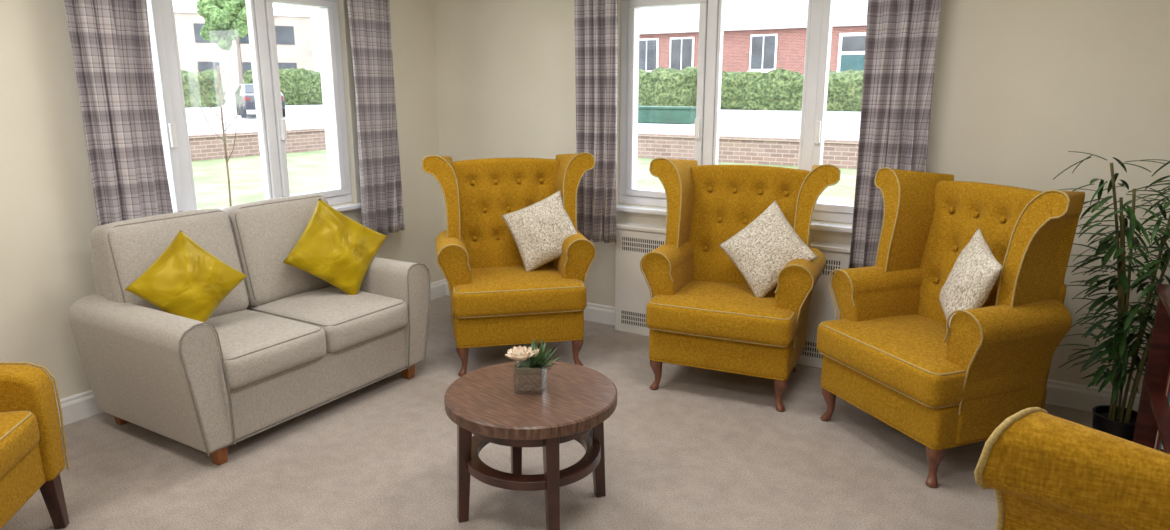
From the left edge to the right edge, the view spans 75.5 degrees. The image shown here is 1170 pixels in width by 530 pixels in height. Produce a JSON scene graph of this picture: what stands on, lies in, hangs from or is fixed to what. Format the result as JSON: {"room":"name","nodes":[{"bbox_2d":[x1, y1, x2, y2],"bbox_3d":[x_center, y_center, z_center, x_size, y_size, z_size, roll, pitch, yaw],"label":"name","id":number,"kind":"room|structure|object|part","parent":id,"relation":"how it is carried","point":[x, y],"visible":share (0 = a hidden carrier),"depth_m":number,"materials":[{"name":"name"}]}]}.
{"room":"care facility","nodes":[
{"label":"care facility","id":0,"kind":"room"},
{"bbox_2d":[0,0,444,400],"bbox_3d":[-2.689,-0.391,2.936,0.250,2.420,5.970,8,15,30],"label":"wall","id":1,"kind":"structure","parent":0,"point":[48,216],"depth_m":3.35,"materials":[{"name":"paint"}]},
{"bbox_2d":[146,0,345,212],"bbox_3d":[-1.886,-0.871,4.041,0.100,1.156,1.416,8,15,30],"label":"sash","id":2,"kind":"object","parent":1,"relation":"attached to","point":[163,94],"depth_m":4.20,"materials":[{"name":"white plastic"}]},
{"bbox_3d":[-1.879,-0.706,4.018,0.026,0.120,0.671,8,15,30],"label":"handles","id":3,"kind":"part","parent":2,"relation":"part of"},
{"bbox_2d":[56,279,445,426],"bbox_3d":[-2.514,0.722,3.228,0.018,0.120,5.702,8,15,30],"label":"baseboard","id":4,"kind":"structure","parent":1,"relation":"attached to","point":[83,405],"depth_m":3.51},
{"bbox_2d":[159,0,351,210],"bbox_3d":[-1.907,-0.874,4.054,0.070,1.270,1.530,8,15,30],"label":"frame","id":5,"kind":"object","parent":1,"relation":"attached to","point":[259,5],"visible":0.26,"depth_m":4.16,"materials":[{"name":"white plastic"}]},
{"bbox_2d":[332,202,360,211],"bbox_3d":[-1.848,-0.231,4.168,0.110,0.030,1.630,8,15,30],"label":"trim","id":6,"kind":"structure","parent":1,"relation":"attached to","point":[354,206],"depth_m":4.69,"materials":[{"name":"white plastic"}]},
{"bbox_3d":[-1.719,-1.677,3.911,0.127,0.023,2.400,8,15,30],"label":"rail","id":7,"kind":"object","parent":1,"relation":"attached to","visible":0},
{"bbox_2d":[64,0,172,225],"bbox_3d":[-2.094,-0.754,3.392,0.072,1.520,0.364,8,15,30],"label":"curtain","id":8,"kind":"object","parent":7,"relation":"hanging from","point":[110,41],"visible":0.85,"depth_m":3.40,"materials":[{"name":"grey fabric"}]},
{"bbox_2d":[347,0,404,234],"bbox_3d":[-1.304,-0.995,4.681,0.080,1.640,0.377,8,15,30],"label":"curtain","id":9,"kind":"object","parent":7,"relation":"hanging from","point":[369,20],"visible":0.97,"depth_m":4.69,"materials":[{"name":"grey fabric"}]},
{"bbox_2d":[0,295,1092,529],"bbox_3d":[-0.539,1.109,2.106,5.120,0.120,6.220,8,15,30],"label":"floor","id":10,"kind":"structure","parent":0,"point":[705,449],"depth_m":3.05,"materials":[{"name":"carpet"}]},
{"bbox_2d":[0,362,68,528],"bbox_3d":[-2.104,0.533,2.195,0.739,0.959,0.752,-3,13,-12],"label":"armchair","id":11,"kind":"object","parent":10,"relation":"on","point":[32,460],"visible":1,"depth_m":2.49,"materials":[{"name":"yellow fabric"}]},
{"bbox_2d":[0,411,39,478],"bbox_3d":[-2.044,0.603,2.224,0.600,0.165,0.500,-3,13,-12],"label":"seat cushion","id":12,"kind":"object","parent":11,"relation":"on","point":[19,430],"depth_m":2.39,"materials":[{"name":"yellow fabric"}]},
{"bbox_3d":[-2.074,0.736,2.249,0.600,0.170,0.620,-3,13,-12],"label":"seat","id":13,"kind":"part","parent":11,"relation":"part of","materials":[{"name":"yellow fabric"}]},
{"bbox_3d":[-2.143,0.526,2.514,0.670,0.447,0.126,-3,13,-12],"label":"arm","id":14,"kind":"part","parent":11,"relation":"part of"},
{"bbox_3d":[-1.847,0.823,2.623,0.058,0.200,0.052,-3,13,-12],"label":"leg","id":15,"kind":"part","parent":11,"relation":"part of","materials":[{"name":"brown wood"}]},
{"bbox_2d":[68,194,430,464],"bbox_3d":[-1.526,0.202,3.632,0.873,0.947,1.376,8,15,30],"label":"sofa","id":16,"kind":"object","parent":10,"relation":"on","point":[285,342],"visible":0.9,"depth_m":3.31,"materials":[{"name":"fabric"}]},
{"bbox_3d":[-1.831,0.183,3.816,0.120,0.700,1.120,3,13,31],"label":"frame","id":17,"kind":"part","parent":16,"relation":"part of","materials":[{"name":"fabric"}]},
{"bbox_3d":[-1.827,0.444,3.165,0.833,0.540,0.192,8,15,30],"label":"arm","id":18,"kind":"part","parent":16,"relation":"part of","materials":[{"name":"fabric"}]},
{"bbox_2d":[89,208,248,317],"bbox_3d":[-1.880,0.031,3.458,0.239,0.534,0.585,-6,8,33],"label":"cushion","id":19,"kind":"object","parent":16,"relation":"on","point":[123,250],"depth_m":3.30,"materials":[{"name":"fabric"}]},
{"bbox_2d":[125,230,246,321],"bbox_3d":[-1.707,0.074,3.252,0.200,0.427,0.436,8,16,32],"label":"velvet pillow","id":20,"kind":"object","parent":16,"relation":"on","point":[186,280],"visible":0.94,"depth_m":3.21,"materials":[{"name":"yellow fabric"}]},
{"bbox_2d":[206,309,325,390],"bbox_3d":[-1.580,0.361,3.389,0.684,0.189,0.524,8,15,30],"label":"seat cushion","id":21,"kind":"object","parent":16,"relation":"on","point":[261,348],"depth_m":3.26,"materials":[{"name":"fabric"}]},
{"bbox_2d":[222,194,332,306],"bbox_3d":[-1.575,-0.084,3.949,0.239,0.534,0.585,-6,8,33],"label":"cushion","id":22,"kind":"object","parent":16,"relation":"on","point":[265,232],"depth_m":3.77,"materials":[{"name":"fabric"}]},
{"bbox_2d":[247,286,407,352],"bbox_3d":[-1.310,0.258,3.825,0.684,0.189,0.524,8,15,30],"label":"seat cushion","id":23,"kind":"object","parent":16,"relation":"on","point":[374,316],"depth_m":3.70,"materials":[{"name":"fabric"}]},
{"bbox_2d":[283,199,386,294],"bbox_3d":[-1.280,-0.084,3.904,0.522,0.505,0.223,-4,14,-18],"label":"velvet pillow","id":24,"kind":"object","parent":16,"relation":"on","point":[333,247],"visible":0.99,"depth_m":3.86,"materials":[{"name":"yellow fabric"}]},
{"bbox_3d":[-1.215,0.212,4.152,0.833,0.540,0.192,8,15,30],"label":"arm","id":25,"kind":"part","parent":16,"relation":"part of","materials":[{"name":"fabric"}]},
{"bbox_2d":[422,152,595,375],"bbox_3d":[-0.402,-0.043,4.240,0.958,1.147,0.707,-3,13,-12],"label":"armchair","id":26,"kind":"object","parent":10,"relation":"on","point":[494,301],"visible":0.94,"depth_m":4.11,"materials":[{"name":"yellow fabric"}]},
{"bbox_3d":[-0.732,0.104,4.209,0.176,0.536,0.454,-3,13,-12],"label":"arm","id":27,"kind":"part","parent":26,"relation":"part of"},
{"bbox_3d":[-0.650,0.501,4.039,0.074,0.180,0.072,-3,13,-12],"label":"leg","id":28,"kind":"part","parent":26,"relation":"part of","materials":[{"name":"brown wood"}]},
{"bbox_3d":[-0.455,-0.257,4.441,0.640,0.738,0.158,-3,6,-12],"label":"backrest","id":29,"kind":"part","parent":26,"relation":"part of","materials":[{"name":"yellow fabric"}]},
{"bbox_2d":[449,265,586,318],"bbox_3d":[-0.390,0.135,4.220,0.725,0.194,0.584,-3,13,-12],"label":"seat cushion","id":30,"kind":"object","parent":26,"relation":"on","point":[491,291],"depth_m":3.99,"materials":[{"name":"yellow fabric"}]},
{"bbox_3d":[-0.399,0.278,4.299,0.690,0.175,0.578,-3,13,-12],"label":"seat","id":31,"kind":"part","parent":26,"relation":"part of","materials":[{"name":"yellow fabric"}]},
{"bbox_2d":[501,190,576,270],"bbox_3d":[-0.234,-0.185,4.240,0.479,0.457,0.166,0,13,1],"label":"throw pillow","id":32,"kind":"object","parent":26,"relation":"on","point":[539,230],"visible":0.86,"depth_m":4.20,"materials":[{"name":"beige fabric"}]},
{"bbox_3d":[-0.075,0.071,4.346,0.176,0.536,0.454,-3,13,-12],"label":"arm","id":33,"kind":"part","parent":26,"relation":"part of"},
{"bbox_3d":[-0.045,0.471,4.166,0.074,0.180,0.072,-3,13,-12],"label":"leg","id":34,"kind":"part","parent":26,"relation":"part of","materials":[{"name":"brown wood"}]},
{"bbox_2d":[444,361,616,529],"bbox_3d":[-0.190,0.666,2.724,0.608,0.459,0.608,8,15,30],"label":"coffee table","id":35,"kind":"object","parent":10,"relation":"on","point":[574,402],"visible":0.98,"depth_m":2.56,"materials":[{"name":"brown wood"}]},
{"bbox_3d":[-0.422,0.706,2.652,0.064,0.414,0.048,-4,14,-18],"label":"leg","id":36,"kind":"part","parent":35,"relation":"part of","materials":[{"name":"brown wood"}]},
{"bbox_3d":[-0.269,0.635,2.956,0.048,0.414,0.064,-4,14,-18],"label":"leg","id":37,"kind":"part","parent":35,"relation":"part of","materials":[{"name":"brown wood"}]},
{"bbox_2d":[505,338,562,390],"bbox_3d":[-0.177,0.350,2.665,0.198,0.182,0.170,1,13,6],"label":"flower vase","id":38,"kind":"object","parent":35,"relation":"on","point":[530,375],"visible":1,"depth_m":2.63,"materials":[{"name":"grey"}]},
{"bbox_3d":[-0.110,0.741,2.503,0.048,0.414,0.064,-4,14,-18],"label":"leg","id":39,"kind":"part","parent":35,"relation":"part of","materials":[{"name":"brown wood"}]},
{"bbox_3d":[0.043,0.670,2.807,0.064,0.414,0.048,-4,14,-18],"label":"leg","id":40,"kind":"part","parent":35,"relation":"part of","materials":[{"name":"brown wood"}]},
{"bbox_2d":[615,222,850,367],"bbox_3d":[0.812,0.156,4.402,1.420,0.685,0.118,8,15,30],"label":"radiator cover","id":41,"kind":"object","parent":10,"relation":"on","point":[633,240],"visible":0.27,"depth_m":4.57,"materials":[{"name":"white metal"}]},
{"bbox_2d":[640,158,840,411],"bbox_3d":[0.756,0.050,3.846,0.958,1.147,0.707,6,14,24],"label":"armchair","id":42,"kind":"object","parent":10,"relation":"on","point":[702,312],"visible":0.92,"depth_m":3.77,"materials":[{"name":"yellow fabric"}]},
{"bbox_3d":[0.366,0.545,3.850,0.074,0.180,0.072,6,14,24],"label":"leg","id":43,"kind":"part","parent":42,"relation":"part of","materials":[{"name":"brown wood"}]},
{"bbox_3d":[0.453,0.148,4.018,0.176,0.536,0.454,6,14,24],"label":"arm","id":44,"kind":"part","parent":42,"relation":"part of"},
{"bbox_3d":[0.749,0.370,3.906,0.690,0.175,0.578,6,14,24],"label":"seat","id":45,"kind":"part","parent":42,"relation":"part of","materials":[{"name":"yellow fabric"}]},
{"bbox_2d":[646,280,807,347],"bbox_3d":[0.730,0.226,3.830,0.725,0.194,0.584,6,14,24],"label":"seat cushion","id":46,"kind":"object","parent":42,"relation":"on","point":[718,313],"depth_m":3.62,"materials":[{"name":"yellow fabric"}]},
{"bbox_3d":[0.859,-0.161,4.030,0.640,0.738,0.158,6,7,24],"label":"backrest","id":47,"kind":"part","parent":42,"relation":"part of","materials":[{"name":"yellow fabric"}]},
{"bbox_2d":[719,200,817,297],"bbox_3d":[0.897,-0.068,3.729,0.503,0.490,0.173,5,14,22],"label":"throw pillow","id":48,"kind":"object","parent":42,"relation":"on","point":[760,250],"visible":0.93,"depth_m":3.69,"materials":[{"name":"beige fabric"}]},
{"bbox_3d":[0.929,0.604,3.600,0.074,0.180,0.072,6,14,24],"label":"leg","id":49,"kind":"part","parent":42,"relation":"part of","materials":[{"name":"brown wood"}]},
{"bbox_3d":[1.064,0.212,3.747,0.176,0.536,0.454,6,14,24],"label":"arm","id":50,"kind":"part","parent":42,"relation":"part of"},
{"bbox_2d":[816,167,1084,487],"bbox_3d":[1.481,0.206,3.178,0.707,1.147,0.958,-5,14,-20],"label":"armchair","id":51,"kind":"object","parent":10,"relation":"on","point":[892,353],"visible":0.97,"depth_m":3.00,"materials":[{"name":"yellow fabric"}]},
{"bbox_3d":[1.127,0.632,3.479,0.072,0.180,0.074,-5,14,-20],"label":"leg","id":52,"kind":"part","parent":51,"relation":"part of","materials":[{"name":"brown wood"}]},
{"bbox_3d":[1.367,0.266,3.516,0.454,0.536,0.176,-5,14,-20],"label":"arm","id":53,"kind":"part","parent":51,"relation":"part of"},
{"bbox_2d":[816,314,1035,407],"bbox_3d":[1.423,0.375,3.195,0.584,0.194,0.725,-5,14,-20],"label":"seat cushion","id":54,"kind":"object","parent":51,"relation":"on","point":[904,357],"depth_m":2.96,"materials":[{"name":"yellow fabric"}]},
{"bbox_3d":[1.466,0.525,3.246,0.578,0.175,0.690,-5,14,-20],"label":"seat","id":55,"kind":"part","parent":51,"relation":"part of","materials":[{"name":"yellow fabric"}]},
{"bbox_3d":[1.347,0.764,2.916,0.072,0.180,0.074,-5,14,-20],"label":"leg","id":56,"kind":"part","parent":51,"relation":"part of","materials":[{"name":"brown wood"}]},
{"bbox_2d":[938,227,1002,326],"bbox_3d":[1.539,0.080,3.033,0.159,0.431,0.431,4,14,18],"label":"throw pillow","id":57,"kind":"object","parent":51,"relation":"on","point":[970,282],"visible":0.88,"depth_m":2.95,"materials":[{"name":"beige fabric"}]},
{"bbox_3d":[1.714,0.027,3.227,0.158,0.738,0.640,3,11,-22],"label":"backrest","id":58,"kind":"part","parent":51,"relation":"part of","materials":[{"name":"yellow fabric"}]},
{"bbox_3d":[1.607,0.409,2.905,0.454,0.536,0.176,-5,14,-20],"label":"arm","id":59,"kind":"part","parent":51,"relation":"part of"},
{"bbox_3d":[1.729,0.295,3.296,0.050,0.600,0.660,0,12,-21],"label":"panel","id":60,"kind":"part","parent":51,"relation":"part of","materials":[{"name":"yellow fabric"}]},
{"bbox_2d":[974,407,1169,529],"bbox_3d":[0.829,0.663,1.232,0.958,1.147,0.707,-8,15,-30],"label":"armchair","id":61,"kind":"object","parent":10,"relation":"on","point":[1045,471],"visible":1,"depth_m":0.81,"materials":[{"name":"yellow fabric"}]},
{"bbox_2d":[1053,151,1169,440],"bbox_3d":[2.242,0.186,3.047,0.733,1.247,0.604,8,15,30],"label":"bamboo","id":62,"kind":"object","parent":10,"relation":"on","point":[1119,421],"visible":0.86,"depth_m":3.04,"materials":[{"name":"plant"}]},
{"bbox_2d":[1092,405,1137,440],"bbox_3d":[2.223,0.708,3.155,0.195,0.180,0.195,8,15,30],"label":"pot","id":63,"kind":"object","parent":10,"relation":"on","point":[1116,422],"depth_m":3.12,"materials":[{"name":"black plastic"}]},
{"bbox_2d":[1132,283,1169,453],"bbox_3d":[2.043,0.594,2.328,0.452,0.780,1.224,8,15,30],"label":"bookcase","id":64,"kind":"object","parent":10,"relation":"on","point":[1152,426],"visible":0.49,"depth_m":2.86,"materials":[{"name":"brown wood"}]},
{"bbox_2d":[433,0,1169,393],"bbox_3d":[1.002,-0.712,4.304,5.120,2.420,0.250,8,15,30],"label":"wall","id":65,"kind":"structure","parent":0,"point":[1019,86],"depth_m":3.56,"materials":[{"name":"paint"}]},
{"bbox_2d":[616,205,851,232],"bbox_3d":[0.935,-0.261,4.295,1.840,0.030,0.130,8,15,30],"label":"trim","id":66,"kind":"structure","parent":65,"relation":"attached to","point":[622,208],"depth_m":4.49,"materials":[{"name":"white plastic"}]},
{"bbox_2d":[619,0,852,223],"bbox_3d":[0.977,-0.911,4.213,1.740,1.270,0.070,8,15,30],"label":"frame","id":67,"kind":"object","parent":65,"relation":"attached to","point":[713,5],"visible":0.34,"depth_m":4.28,"materials":[{"name":"white plastic"}]},
{"bbox_2d":[626,0,853,213],"bbox_3d":[0.964,-0.906,4.192,1.626,1.156,0.100,8,15,30],"label":"sash","id":68,"kind":"object","parent":65,"relation":"attached to","point":[634,5],"depth_m":4.30,"materials":[{"name":"white plastic"}]},
{"bbox_3d":[0.945,-0.748,4.197,0.716,0.120,0.026,8,15,30],"label":"handles","id":69,"kind":"part","parent":68,"relation":"part of","materials":[{"name":"white plastic"}]},
{"bbox_2d":[444,279,1140,411],"bbox_3d":[0.933,0.434,4.455,4.620,0.120,0.018,8,15,30],"label":"baseboard","id":70,"kind":"structure","parent":65,"relation":"attached to","point":[1059,393],"depth_m":3.63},
{"bbox_3d":[0.779,-1.690,3.963,2.450,0.023,0.167,8,15,30],"label":"rail","id":71,"kind":"object","parent":65,"relation":"attached to","visible":0},
{"bbox_2d":[574,0,617,242],"bbox_3d":[0.068,-0.947,4.476,0.292,1.640,0.081,8,15,30],"label":"curtain","id":72,"kind":"object","parent":71,"relation":"hanging from","point":[595,21],"visible":0.95,"depth_m":4.48,"materials":[{"name":"grey fabric"}]},
{"bbox_2d":[848,0,941,268],"bbox_3d":[1.498,-0.750,3.634,0.353,1.640,0.087,8,15,30],"label":"curtain","id":73,"kind":"object","parent":71,"relation":"hanging from","point":[902,35],"visible":0.7,"depth_m":3.63,"materials":[{"name":"grey fabric"}]},
{"label":"outside","id":74,"kind":"structure","parent":0,"visible":0},
{"bbox_2d":[192,150,856,209],"bbox_3d":[-11.007,-12.463,57.876,160.000,1.156,150.000,8,15,30],"label":"lawn","id":75,"kind":"structure","parent":74,"point":[307,170],"depth_m":14.21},
{"bbox_2d":[189,43,243,205],"bbox_3d":[-4.250,-1.486,8.871,0.507,2.162,0.492,12,18,41],"label":"sapling","id":76,"kind":"object","parent":75,"relation":"on","point":[218,69],"visible":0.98,"depth_m":8.85,"materials":[{"name":"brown plant"}]},
{"bbox_2d":[189,128,858,168],"bbox_3d":[0.790,1.194,0.930,35.300,0.590,31.900,8,15,30],"label":"wall","id":77,"kind":"structure","parent":75,"relation":"on","point":[839,153],"depth_m":17.75,"materials":[{"name":"brick"}]},
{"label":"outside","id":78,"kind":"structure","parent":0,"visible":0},
{"bbox_2d":[185,94,860,139],"bbox_3d":[-11.007,-12.463,57.876,160.000,1.156,150.000,8,15,30],"label":"ground","id":79,"kind":"structure","parent":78,"point":[842,125],"depth_m":29.89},
{"bbox_2d":[181,68,225,107],"bbox_3d":[-26.078,-8.025,35.191,2.569,2.583,19.376,8,15,30],"label":"hedge","id":80,"kind":"object","parent":79,"relation":"on","point":[192,81],"visible":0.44,"depth_m":41.50,"materials":[{"name":"green plant"}]},
{"bbox_2d":[196,0,275,83],"bbox_3d":[-21.584,-13.565,46.960,3.737,6.860,4.081,13,18,44],"label":"tree","id":81,"kind":"object","parent":79,"relation":"on","point":[223,21],"visible":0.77,"depth_m":45.78,"materials":[{"name":"green plant"}]},
{"bbox_3d":[-21.584,-15.115,46.597,3.737,3.676,4.081,13,18,44],"label":"crown","id":82,"kind":"part","parent":81,"relation":"part of","materials":[{"name":"green plant"}]},
{"bbox_2d":[174,12,313,93],"bbox_3d":[-34.285,-17.952,64.934,20.000,6.500,8.000,-6,14,-23],"label":"wall","id":83,"kind":"structure","parent":79,"relation":"on","point":[301,53],"depth_m":62.99,"materials":[{"name":"white paint"}]},
{"bbox_2d":[174,8,312,18],"bbox_3d":[-34.285,-21.262,64.158,20.400,0.300,8.400,-6,14,-23],"label":"crown molding","id":84,"kind":"structure","parent":83,"relation":"on","point":[181,10],"depth_m":63.43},
{"bbox_2d":[193,23,296,77],"bbox_3d":[-32.385,-17.336,61.433,16.600,4.500,0.078,-6,14,-23],"label":"windows","id":85,"kind":"structure","parent":83,"relation":"in","point":[284,34],"depth_m":63.33,"materials":[{"name":"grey glass"}]},
{"bbox_2d":[234,84,285,117],"bbox_3d":[-14.981,-7.587,34.720,1.830,1.480,4.200,-7,15,-27],"label":"car","id":86,"kind":"object","parent":79,"relation":"on","point":[246,91],"visible":0.56,"depth_m":33.28,"materials":[{"name":"paint"}]},
{"bbox_2d":[241,68,322,105],"bbox_3d":[-16.114,-11.913,51.284,2.505,2.764,14.966,8,15,30],"label":"hedge","id":87,"kind":"object","parent":79,"relation":"on","point":[301,87],"visible":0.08,"depth_m":46.85,"materials":[{"name":"green plant"}]},
{"bbox_2d":[638,106,695,123],"bbox_3d":[3.160,-6.016,30.218,2.720,0.650,0.920,8,15,30],"label":"trough","id":88,"kind":"object","parent":79,"relation":"on","point":[646,114],"visible":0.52,"depth_m":29.74,"materials":[{"name":"green plastic"}]},
{"bbox_2d":[638,66,697,106],"bbox_3d":[0.384,-10.187,44.150,14.311,2.669,2.635,8,15,30],"label":"hedge","id":89,"kind":"object","parent":79,"relation":"on","point":[656,87],"visible":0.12,"depth_m":40.71,"materials":[{"name":"green plant"}]},
{"bbox_2d":[639,25,866,70],"bbox_3d":[12.480,-14.093,53.738,48.000,4.900,8.000,8,15,30],"label":"wall","id":90,"kind":"structure","parent":79,"relation":"on","point":[791,46],"depth_m":49.75,"materials":[{"name":"red brick"}]},
{"bbox_2d":[639,21,866,71],"bbox_3d":[10.289,-13.264,50.203,48.000,4.900,0.520,8,15,30],"label":"window frames","id":91,"kind":"structure","parent":90,"relation":"in","point":[840,53],"depth_m":49.63,"materials":[{"name":"white plastic"}]},
{"bbox_3d":[10.357,-13.280,50.314,39.560,3.680,0.060,8,15,30],"label":"panes","id":92,"kind":"part","parent":91,"relation":"part of","materials":[{"name":"glass"}]},
{"bbox_2d":[840,54,864,71],"bbox_3d":[16.565,-11.510,46.882,1.500,3.000,0.060,8,15,30],"label":"window","id":93,"kind":"structure","parent":91,"relation":"attached to","point":[850,63],"depth_m":46.65,"materials":[{"name":"teal glass"}]},
{"bbox_2d":[720,68,863,111],"bbox_3d":[10.846,-8.658,38.016,10.010,2.542,2.664,8,15,30],"label":"hedge","id":94,"kind":"object","parent":79,"relation":"on","point":[781,90],"visible":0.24,"depth_m":37.51,"materials":[{"name":"green plant"}]},
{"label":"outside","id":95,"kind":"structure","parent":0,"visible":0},
{"bbox_2d":[639,0,867,31],"bbox_3d":[12.480,-18.085,52.801,50.000,3.500,9.200,8,15,30],"label":"sky","id":96,"kind":"structure","parent":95,"point":[737,13],"depth_m":50.03,"materials":[{"name":"stone"}]}
]}

